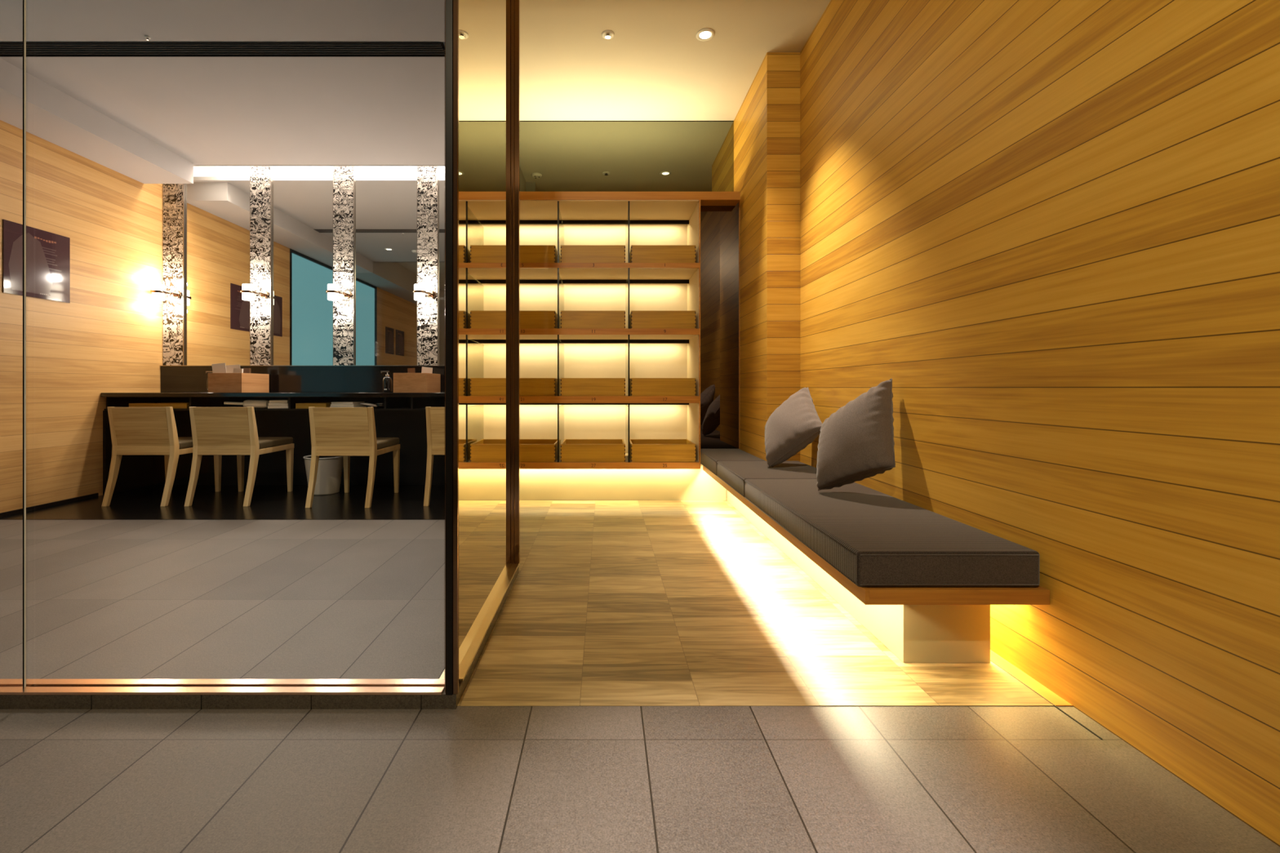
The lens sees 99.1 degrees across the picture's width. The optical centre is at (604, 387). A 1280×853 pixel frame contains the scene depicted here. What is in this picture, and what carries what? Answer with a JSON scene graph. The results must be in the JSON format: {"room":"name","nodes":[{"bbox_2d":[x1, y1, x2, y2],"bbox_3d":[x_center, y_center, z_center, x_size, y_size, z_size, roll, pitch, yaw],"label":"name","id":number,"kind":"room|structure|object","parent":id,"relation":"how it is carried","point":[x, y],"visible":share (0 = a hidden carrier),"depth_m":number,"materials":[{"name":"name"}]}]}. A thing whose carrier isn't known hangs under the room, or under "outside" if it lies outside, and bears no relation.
{"room":"changing room","nodes":[
{"label":"changing room","id":0,"kind":"room"},
{"bbox_2d":[22,0,26,687],"bbox_3d":[-1.615,-0.582,1.516,0.006,2.837,0.002,0,0,0],"label":"trim","id":1,"kind":"structure","parent":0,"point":[24,1],"depth_m":1.51,"materials":[{"name":"black metal"}]},
{"bbox_2d":[0,120,162,512],"bbox_3d":[-4.150,-0.718,1.335,0.100,3.195,7.870,0,0,0],"label":"wall","id":2,"kind":"structure","parent":0,"point":[108,338],"depth_m":4.21,"materials":[{"name":"brown wood"}]},
{"bbox_2d":[2,219,70,302],"bbox_3d":[-4.096,-0.900,3.940,0.007,0.500,0.460,0,0,0],"label":"picture","id":3,"kind":"object","parent":2,"relation":"attached to","point":[47,253],"visible":1,"depth_m":3.93,"materials":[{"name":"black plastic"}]},
{"bbox_2d":[0,493,98,517],"bbox_3d":[-4.094,0.865,3.720,0.012,0.030,1.360,0,0,0],"label":"trim","id":4,"kind":"structure","parent":2,"relation":"attached to","point":[91,495],"depth_m":4.01,"materials":[{"name":"black paint"}]},
{"bbox_2d":[0,57,193,183],"bbox_3d":[-3.880,-2.017,1.125,0.440,0.394,7.450,0,0,0],"label":"ceiling","id":5,"kind":"structure","parent":0,"point":[53,116],"depth_m":3.94,"materials":[{"name":"white paint"}]},
{"bbox_2d":[206,377,208,392],"bbox_3d":[-3.370,-0.029,4.680,0.076,0.136,0.076,0,0,0],"label":"bottle","id":6,"kind":"object","parent":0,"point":[207,378],"depth_m":4.65,"materials":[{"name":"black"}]},
{"bbox_2d":[0,0,444,166],"bbox_3d":[-2.328,-2.156,3.280,3.745,0.318,3.620,0,0,0],"label":"ceiling","id":7,"kind":"structure","parent":0,"point":[207,111],"depth_m":3.51,"materials":[{"name":"white paint"}]},
{"bbox_2d":[0,41,444,56],"bbox_3d":[-2.305,-2.018,3.212,2.710,0.044,0.135,0,0,0],"label":"frame rail","id":8,"kind":"object","parent":7,"relation":"in","point":[6,48],"visible":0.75,"depth_m":3.23,"materials":[{"name":"black metal"}]},
{"bbox_2d":[520,463,726,500],"bbox_3d":[0.058,0.737,4.260,1.794,0.286,0.020,0,0,0],"label":"wall","id":9,"kind":"structure","parent":0,"point":[535,484],"depth_m":4.25,"materials":[{"name":"paint"}]},
{"bbox_2d":[520,191,740,469],"bbox_3d":[0.116,-0.443,4.489,1.909,2.132,0.621,0,0,0],"label":"shelving unit","id":10,"kind":"object","parent":9,"relation":"on","point":[557,219],"visible":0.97,"depth_m":4.67,"materials":[{"name":"brown wood"}]},
{"bbox_2d":[520,439,557,462],"bbox_3d":[-0.606,0.503,4.402,0.459,0.138,0.421,0,0,0],"label":"wooden tray","id":11,"kind":"object","parent":10,"relation":"on","point":[531,450],"visible":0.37,"depth_m":4.19,"materials":[{"name":"brown wood"}]},
{"bbox_2d":[520,377,557,395],"bbox_3d":[-0.606,-0.006,4.402,0.459,0.138,0.421,0,0,0],"label":"wooden tray","id":12,"kind":"object","parent":10,"relation":"on","point":[528,386],"visible":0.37,"depth_m":4.19,"materials":[{"name":"brown wood"}]},
{"bbox_2d":[520,244,557,262],"bbox_3d":[-0.606,-1.030,4.402,0.459,0.138,0.421,0,0,0],"label":"wooden tray","id":13,"kind":"object","parent":10,"relation":"on","point":[528,253],"visible":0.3,"depth_m":4.19,"materials":[{"name":"brown wood"}]},
{"bbox_2d":[520,311,557,328],"bbox_3d":[-0.606,-0.525,4.402,0.459,0.138,0.421,0,0,0],"label":"wooden tray","id":14,"kind":"object","parent":10,"relation":"on","point":[528,319],"visible":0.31,"depth_m":4.19,"materials":[{"name":"brown wood"}]},
{"bbox_2d":[560,439,625,462],"bbox_3d":[-0.085,0.503,4.402,0.499,0.138,0.421,0,0,0],"label":"wooden tray","id":15,"kind":"object","parent":10,"relation":"on","point":[571,450],"visible":1,"depth_m":4.19,"materials":[{"name":"brown wood"}]},
{"bbox_2d":[560,244,625,262],"bbox_3d":[-0.085,-1.030,4.402,0.499,0.138,0.421,0,0,0],"label":"wooden tray","id":16,"kind":"object","parent":10,"relation":"on","point":[569,253],"visible":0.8,"depth_m":4.19,"materials":[{"name":"brown wood"}]},
{"bbox_2d":[560,377,625,395],"bbox_3d":[-0.085,-0.006,4.402,0.499,0.138,0.421,0,0,0],"label":"wooden tray","id":17,"kind":"object","parent":10,"relation":"on","point":[569,386],"visible":1,"depth_m":4.19,"materials":[{"name":"brown wood"}]},
{"bbox_2d":[560,311,625,328],"bbox_3d":[-0.085,-0.525,4.402,0.499,0.138,0.421,0,0,0],"label":"wooden tray","id":18,"kind":"object","parent":10,"relation":"on","point":[569,319],"visible":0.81,"depth_m":4.19,"materials":[{"name":"brown wood"}]},
{"bbox_2d":[520,120,733,191],"bbox_3d":[0.118,-1.835,4.514,1.914,0.760,0.012,0,0,0],"label":"mirror","id":19,"kind":"object","parent":10,"relation":"on","point":[556,156],"visible":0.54,"depth_m":4.51,"materials":[{"name":"grey mirror"}]},
{"bbox_2d":[629,439,696,462],"bbox_3d":[0.458,0.503,4.402,0.499,0.138,0.421,0,0,0],"label":"wooden tray","id":20,"kind":"object","parent":10,"relation":"on","point":[640,450],"visible":0.92,"depth_m":4.19,"materials":[{"name":"brown wood"}]},
{"bbox_2d":[629,377,696,395],"bbox_3d":[0.458,-0.006,4.402,0.499,0.138,0.421,0,0,0],"label":"wooden tray","id":21,"kind":"object","parent":10,"relation":"on","point":[637,386],"visible":0.91,"depth_m":4.19,"materials":[{"name":"brown wood"}]},
{"bbox_2d":[629,244,696,262],"bbox_3d":[0.458,-1.030,4.402,0.499,0.138,0.421,0,0,0],"label":"wooden tray","id":22,"kind":"object","parent":10,"relation":"on","point":[638,253],"visible":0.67,"depth_m":4.19,"materials":[{"name":"brown wood"}]},
{"bbox_2d":[629,311,696,328],"bbox_3d":[0.458,-0.525,4.402,0.499,0.138,0.421,0,0,0],"label":"wooden tray","id":23,"kind":"object","parent":10,"relation":"on","point":[637,319],"visible":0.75,"depth_m":4.19,"materials":[{"name":"brown wood"}]},
{"bbox_2d":[0,484,1279,852],"bbox_3d":[-1.403,0.908,1.285,5.595,0.063,7.970,0,0,0],"label":"floor","id":24,"kind":"structure","parent":0,"point":[106,599],"depth_m":1.33,"materials":[{"name":"tile"}]},
{"bbox_2d":[101,406,222,506],"bbox_3d":[-3.475,0.509,4.320,0.470,0.735,0.609,0,0,0],"label":"chair","id":25,"kind":"object","parent":24,"relation":"on","point":[135,431],"visible":0.89,"depth_m":4.09,"materials":[{"name":"brown wood"}]},
{"bbox_2d":[0,681,462,709],"bbox_3d":[-2.252,0.860,1.523,3.695,0.040,0.066,0,0,0],"label":"trim","id":26,"kind":"structure","parent":24,"relation":"on","point":[442,701],"depth_m":1.49,"materials":[{"name":"metal"}]},
{"bbox_2d":[0,679,444,694],"bbox_3d":[-2.272,0.837,1.523,3.655,0.007,0.068,0,0,0],"label":"trim","id":27,"kind":"structure","parent":26,"relation":"on","point":[7,686],"depth_m":1.51,"materials":[{"name":"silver metal"}]},
{"bbox_2d":[444,0,458,695],"bbox_3d":[-0.419,-0.688,1.519,0.038,3.055,0.062,0,0,0],"label":"post","id":28,"kind":"object","parent":26,"relation":"on","point":[451,6],"visible":1,"depth_m":1.49,"materials":[{"name":"black metal"}]},
{"bbox_2d":[184,406,293,506],"bbox_3d":[-2.865,0.509,4.320,0.470,0.735,0.609,0,0,0],"label":"chair","id":29,"kind":"object","parent":24,"relation":"on","point":[215,431],"visible":1,"depth_m":4.10,"materials":[{"name":"brown wood"}]},
{"bbox_2d":[101,365,444,494],"bbox_3d":[-2.480,0.334,4.742,3.236,1.084,0.625,0,0,0],"label":"countertop","id":30,"kind":"structure","parent":24,"relation":"on","point":[402,416],"depth_m":4.92,"materials":[{"name":"black"}]},
{"bbox_2d":[128,402,189,408],"bbox_3d":[-3.690,0.149,4.656,0.480,0.043,0.312,0,0,0],"label":"tray","id":31,"kind":"object","parent":30,"relation":"on","point":[175,405],"visible":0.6,"depth_m":4.50,"materials":[{"name":"brown wood"}]},
{"bbox_2d":[205,371,213,392],"bbox_3d":[-3.373,-0.052,4.682,0.082,0.183,0.076,0,0,39],"label":"pump bottle","id":32,"kind":"object","parent":30,"relation":"on","point":[206,371],"visible":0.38,"depth_m":4.65,"materials":[{"name":"black"}]},
{"bbox_2d":[208,373,269,392],"bbox_3d":[-3.192,-0.043,4.768,0.285,0.165,0.375,0,0,0],"label":"wooden caddy","id":33,"kind":"object","parent":30,"relation":"on","point":[217,382],"visible":1,"depth_m":4.58,"materials":[{"name":"brown wood"}]},
{"bbox_2d":[211,363,226,373],"bbox_3d":[-3.284,-0.092,4.658,0.127,0.245,0.004,0,0,-17],"label":"card","id":34,"kind":"object","parent":33,"relation":"in","point":[218,367],"visible":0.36,"depth_m":4.65,"materials":[{"name":"white paper"}]},
{"bbox_2d":[226,364,239,373],"bbox_3d":[-3.229,-0.087,4.740,0.138,0.234,0.004,0,0,-11],"label":"card","id":35,"kind":"object","parent":33,"relation":"in","point":[229,368],"visible":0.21,"depth_m":4.74,"materials":[{"name":"white paper"}]},
{"bbox_2d":[233,368,243,373],"bbox_3d":[-3.116,-0.070,4.630,0.079,0.193,0.020,0,0,-6],"label":"packet","id":36,"kind":"object","parent":33,"relation":"in","point":[235,370],"visible":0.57,"depth_m":4.62,"materials":[{"name":"white paper"}]},
{"bbox_2d":[243,368,250,373],"bbox_3d":[-3.171,-0.075,4.835,0.050,0.200,0.030,0,0,-6],"label":"packet","id":37,"kind":"object","parent":33,"relation":"in","point":[245,370],"visible":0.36,"depth_m":4.82,"materials":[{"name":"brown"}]},
{"bbox_2d":[223,400,269,408],"bbox_3d":[-2.970,0.134,4.520,0.360,0.072,0.072,0,0,0],"label":"hair dryer","id":38,"kind":"object","parent":30,"relation":"on","point":[255,403],"visible":0.86,"depth_m":4.50,"materials":[{"name":"white plastic"}]},
{"bbox_2d":[101,391,444,396],"bbox_3d":[-2.480,0.057,4.740,3.236,0.034,0.620,0,0,0],"label":"countertop","id":39,"kind":"structure","parent":30,"relation":"on","point":[160,393],"depth_m":4.43,"materials":[{"name":"black"}]},
{"bbox_2d":[267,400,288,408],"bbox_3d":[-2.700,0.137,4.579,0.160,0.069,0.200,0,0,-9],"label":"folded cloth","id":40,"kind":"object","parent":30,"relation":"on","point":[273,404],"visible":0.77,"depth_m":4.48,"materials":[{"name":"white fabric"}]},
{"bbox_2d":[295,402,331,408],"bbox_3d":[-2.425,0.149,4.656,0.250,0.043,0.312,0,0,0],"label":"tray","id":41,"kind":"object","parent":30,"relation":"on","point":[298,406],"visible":0.63,"depth_m":4.50,"materials":[{"name":"brown wood"}]},
{"bbox_2d":[329,401,366,407],"bbox_3d":[-2.150,0.144,4.580,0.210,0.054,0.200,0,0,6],"label":"folded cloth","id":42,"kind":"object","parent":30,"relation":"on","point":[334,404],"visible":0.79,"depth_m":4.49,"materials":[{"name":"white fabric"}]},
{"bbox_2d":[360,403,377,407],"bbox_3d":[-1.950,0.143,4.520,0.148,0.036,0.087,0,0,0],"label":"cable","id":43,"kind":"object","parent":30,"relation":"on","point":[367,404],"visible":1,"depth_m":4.49,"materials":[{"name":"beige plastic"}]},
{"bbox_2d":[374,403,383,408],"bbox_3d":[-1.862,0.149,4.560,0.105,0.043,0.105,0,0,0],"label":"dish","id":44,"kind":"object","parent":30,"relation":"on","point":[379,405],"visible":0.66,"depth_m":4.52,"materials":[{"name":"black"}]},
{"bbox_2d":[381,370,391,392],"bbox_3d":[-1.843,-0.052,4.622,0.082,0.183,0.076,0,0,39],"label":"pump bottle","id":45,"kind":"object","parent":30,"relation":"on","point":[387,380],"visible":1,"depth_m":4.59,"materials":[{"name":"black"}]},
{"bbox_2d":[393,373,439,392],"bbox_3d":[-1.633,-0.043,4.768,0.285,0.165,0.375,0,0,0],"label":"wooden caddy","id":46,"kind":"object","parent":30,"relation":"on","point":[402,382],"visible":1,"depth_m":4.58,"materials":[{"name":"brown wood"}]},
{"bbox_2d":[407,368,415,373],"bbox_3d":[-1.706,-0.075,4.834,0.070,0.203,0.030,0,0,-6],"label":"packet","id":47,"kind":"object","parent":46,"relation":"in","point":[409,370],"visible":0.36,"depth_m":4.82,"materials":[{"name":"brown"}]},
{"bbox_2d":[421,366,432,373],"bbox_3d":[-1.589,-0.080,4.863,0.120,0.219,0.010,0,0,11],"label":"leaflet","id":48,"kind":"object","parent":46,"relation":"in","point":[424,370],"visible":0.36,"depth_m":4.86,"materials":[{"name":"white paper"}]},
{"bbox_2d":[302,454,343,495],"bbox_3d":[-2.337,0.723,4.550,0.312,0.308,0.312,0,0,0],"label":"waste bin","id":49,"kind":"object","parent":24,"relation":"on","point":[330,468],"visible":0.72,"depth_m":4.45,"materials":[{"name":"beige plastic"}]},
{"bbox_2d":[305,407,399,508],"bbox_3d":[-1.945,0.509,4.270,0.470,0.735,0.609,0,0,0],"label":"chair","id":50,"kind":"object","parent":24,"relation":"on","point":[346,433],"visible":1,"depth_m":4.05,"materials":[{"name":"brown wood"}]},
{"bbox_2d":[423,406,444,506],"bbox_3d":[-1.102,0.509,4.330,0.470,0.735,0.609,0,0,0],"label":"chair","id":51,"kind":"object","parent":24,"relation":"on","point":[435,416],"visible":0.28,"depth_m":4.10,"materials":[{"name":"brown wood"}]},
{"bbox_2d":[439,564,519,694],"bbox_3d":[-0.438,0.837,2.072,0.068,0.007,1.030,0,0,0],"label":"trim","id":52,"kind":"structure","parent":24,"relation":"on","point":[465,664],"depth_m":1.88,"materials":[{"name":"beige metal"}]},
{"bbox_2d":[458,0,512,666],"bbox_3d":[-0.440,-0.691,2.063,0.012,3.048,1.023,0,0,0],"label":"glass panel","id":53,"kind":"object","parent":52,"relation":"on","point":[485,26],"visible":0.67,"depth_m":1.99,"materials":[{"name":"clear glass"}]},
{"bbox_2d":[512,0,519,564],"bbox_3d":[-0.425,-0.691,2.589,0.046,3.048,0.026,0,0,0],"label":"end post","id":54,"kind":"object","parent":52,"relation":"on","point":[516,3],"visible":0.75,"depth_m":2.58,"materials":[{"name":"brown metal"}]},
{"bbox_2d":[990,660,1102,740],"bbox_3d":[1.244,0.880,2.800,0.002,0.007,2.880,0,0,0],"label":"trim","id":55,"kind":"structure","parent":24,"relation":"on","point":[1060,709],"depth_m":1.48,"materials":[{"name":"black wood"}]},
{"bbox_2d":[520,0,831,120],"bbox_3d":[0.268,-2.255,3.185,2.255,0.080,3.430,0,0,0],"label":"ceiling","id":56,"kind":"structure","parent":0,"point":[655,66],"depth_m":3.60,"materials":[{"name":"white paint"}]},
{"bbox_2d":[601,30,614,39],"bbox_3d":[0.024,-2.206,3.410,0.082,0.018,0.082,0,0,0],"label":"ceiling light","id":57,"kind":"object","parent":56,"relation":"attached to","point":[606,34],"visible":1,"depth_m":3.40,"materials":[{"name":"white plastic"}]},
{"bbox_2d":[695,28,715,40],"bbox_3d":[0.634,-2.212,3.410,0.116,0.007,0.116,0,0,0],"label":"recessed light","id":58,"kind":"object","parent":56,"relation":"in","point":[704,34],"visible":1,"depth_m":3.41,"materials":[{"name":"white plastic"}]},
{"bbox_2d":[700,448,738,448],"bbox_3d":[0.913,-0.312,4.423,0.323,2.385,0.155,0,0,0],"label":"wall niche","id":59,"kind":"object","parent":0,"point":[700,448],"visible":0.07,"depth_m":4.34,"materials":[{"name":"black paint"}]},
{"bbox_2d":[700,200,739,448],"bbox_3d":[0.912,-0.510,4.326,0.325,1.980,0.028,0,0,0],"label":"mirror","id":60,"kind":"object","parent":59,"relation":"attached to","point":[719,224],"visible":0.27,"depth_m":4.32,"materials":[{"name":"brown mirror"}]},
{"bbox_2d":[733,53,766,461],"bbox_3d":[1.185,-0.667,4.053,0.220,3.095,0.913,0,0,0],"label":"wall column","id":61,"kind":"structure","parent":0,"point":[750,120],"depth_m":3.95,"materials":[{"name":"brown wood"}]},
{"bbox_2d":[457,500,1053,706],"bbox_3d":[0.203,0.881,2.872,2.085,0.007,2.736,0,0,0],"label":"floor","id":62,"kind":"structure","parent":0,"point":[608,602],"depth_m":1.99,"materials":[{"name":"brown wood"}]},
{"bbox_2d":[702,465,1049,662],"bbox_3d":[1.026,0.732,2.908,0.536,0.290,2.657,0,0,0],"label":"bench","id":63,"kind":"object","parent":62,"relation":"on","point":[917,624],"visible":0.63,"depth_m":1.74,"materials":[{"name":"brown wood"}]},
{"bbox_2d":[700,448,765,476],"bbox_3d":[0.906,0.533,3.948,0.332,0.107,0.720,0,0,0],"label":"seat pad","id":64,"kind":"object","parent":63,"relation":"on","point":[709,458],"visible":0.38,"depth_m":3.87,"materials":[{"name":"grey fabric"}]},
{"bbox_2d":[716,461,817,497],"bbox_3d":[1.011,0.533,3.233,0.542,0.107,0.706,0,0,0],"label":"seat pad","id":65,"kind":"object","parent":63,"relation":"on","point":[734,473],"visible":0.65,"depth_m":3.16,"materials":[{"name":"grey fabric"}]},
{"bbox_2d":[764,386,822,466],"bbox_3d":[1.123,0.235,3.253,0.310,0.479,0.409,0,0,14],"label":"throw pillow","id":66,"kind":"object","parent":65,"relation":"on","point":[796,423],"visible":1,"depth_m":3.19,"materials":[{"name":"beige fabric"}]},
{"bbox_2d":[744,479,1039,586],"bbox_3d":[1.011,0.533,2.235,0.542,0.107,1.286,0,0,0],"label":"seat pad","id":67,"kind":"object","parent":63,"relation":"on","point":[873,538],"visible":0.91,"depth_m":1.76,"materials":[{"name":"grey fabric"}]},
{"bbox_2d":[816,378,895,490],"bbox_3d":[1.123,0.215,2.418,0.342,0.514,0.241,0,0,39],"label":"throw pillow","id":68,"kind":"object","parent":67,"relation":"on","point":[856,442],"visible":1,"depth_m":2.35,"materials":[{"name":"grey fabric"}]},
{"bbox_2d":[766,52,799,462],"bbox_3d":[1.185,-0.667,3.595,0.219,3.095,0.005,0,0,0],"label":"wall","id":69,"kind":"structure","parent":0,"point":[783,68],"depth_m":3.59,"materials":[{"name":"brown wood"}]},
{"bbox_2d":[800,0,1279,846],"bbox_3d":[1.345,-0.677,1.150,0.100,3.115,7.500,0,0,0],"label":"wall","id":70,"kind":"structure","parent":0,"point":[1052,226],"depth_m":1.46,"materials":[{"name":"brown wood"}]},
{"bbox_2d":[990,649,1072,706],"bbox_3d":[1.270,0.881,2.902,0.050,0.008,2.796,0,0,0],"label":"trim","id":71,"kind":"structure","parent":70,"relation":"attached to","point":[1042,691],"depth_m":1.63,"materials":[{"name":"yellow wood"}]},
{"bbox_3d":[-2.520,-0.718,5.151,3.360,3.195,0.138,0,0,0],"label":"wall","id":72,"kind":"structure","parent":0,"visible":0},
{"bbox_2d":[162,183,185,365],"bbox_3d":[-4.000,-1.148,5.059,0.196,1.880,0.020,0,0,0],"label":"pilaster","id":73,"kind":"object","parent":72,"relation":"attached to","point":[173,194],"visible":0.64,"depth_m":5.05,"materials":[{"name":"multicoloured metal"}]},
{"bbox_2d":[150,283,181,300],"bbox_3d":[-4.011,-0.865,4.969,0.120,0.140,0.218,0,0,22],"label":"wall sconce","id":74,"kind":"object","parent":73,"relation":"attached to","point":[157,291],"visible":1,"depth_m":4.90,"materials":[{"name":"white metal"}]},
{"bbox_2d":[249,166,271,365],"bbox_3d":[-3.190,-1.148,5.059,0.196,1.880,0.020,0,0,0],"label":"pilaster","id":75,"kind":"object","parent":72,"relation":"attached to","point":[260,177],"visible":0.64,"depth_m":5.05,"materials":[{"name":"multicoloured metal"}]},
{"bbox_2d":[240,283,268,300],"bbox_3d":[-3.201,-0.865,4.969,0.120,0.140,0.218,0,0,22],"label":"wall sconce","id":76,"kind":"object","parent":75,"relation":"attached to","point":[247,291],"visible":1,"depth_m":4.90,"materials":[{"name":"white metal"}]},
{"bbox_2d":[160,365,444,391],"bbox_3d":[-2.480,-0.081,5.043,3.236,0.242,0.025,0,0,0],"label":"backsplash","id":77,"kind":"structure","parent":72,"relation":"attached to","point":[173,378],"depth_m":5.03,"materials":[{"name":"black"}]},
{"bbox_2d":[185,176,444,365],"bbox_3d":[-2.480,-1.087,5.075,3.236,1.765,0.010,0,0,0],"label":"vanity mirror","id":78,"kind":"object","parent":72,"relation":"attached to","point":[217,208],"visible":0.5,"depth_m":5.07,"materials":[{"name":"silver mirror"}]},
{"bbox_2d":[193,166,444,176],"bbox_3d":[-2.480,-2.092,5.073,3.240,0.245,0.016,0,0,0],"label":"light strip","id":79,"kind":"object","parent":72,"relation":"attached to","point":[197,171],"depth_m":5.07,"materials":[{"name":"white"}]},
{"bbox_2d":[333,166,355,365],"bbox_3d":[-2.420,-1.148,5.059,0.196,1.880,0.020,0,0,0],"label":"pilaster","id":80,"kind":"object","parent":72,"relation":"attached to","point":[344,178],"visible":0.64,"depth_m":5.05,"materials":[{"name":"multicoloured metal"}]},
{"bbox_2d":[325,283,351,300],"bbox_3d":[-2.432,-0.865,4.969,0.120,0.140,0.218,0,0,22],"label":"wall sconce","id":81,"kind":"object","parent":80,"relation":"attached to","point":[332,291],"visible":1,"depth_m":4.90,"materials":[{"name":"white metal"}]},
{"bbox_2d":[417,166,438,365],"bbox_3d":[-1.640,-1.148,5.059,0.196,1.880,0.020,0,0,0],"label":"pilaster","id":82,"kind":"object","parent":72,"relation":"attached to","point":[427,176],"visible":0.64,"depth_m":5.05,"materials":[{"name":"stone"}]},
{"bbox_2d":[412,283,435,300],"bbox_3d":[-1.651,-0.865,4.969,0.120,0.140,0.218,0,0,22],"label":"wall sconce","id":83,"kind":"object","parent":82,"relation":"attached to","point":[419,291],"visible":1,"depth_m":4.89,"materials":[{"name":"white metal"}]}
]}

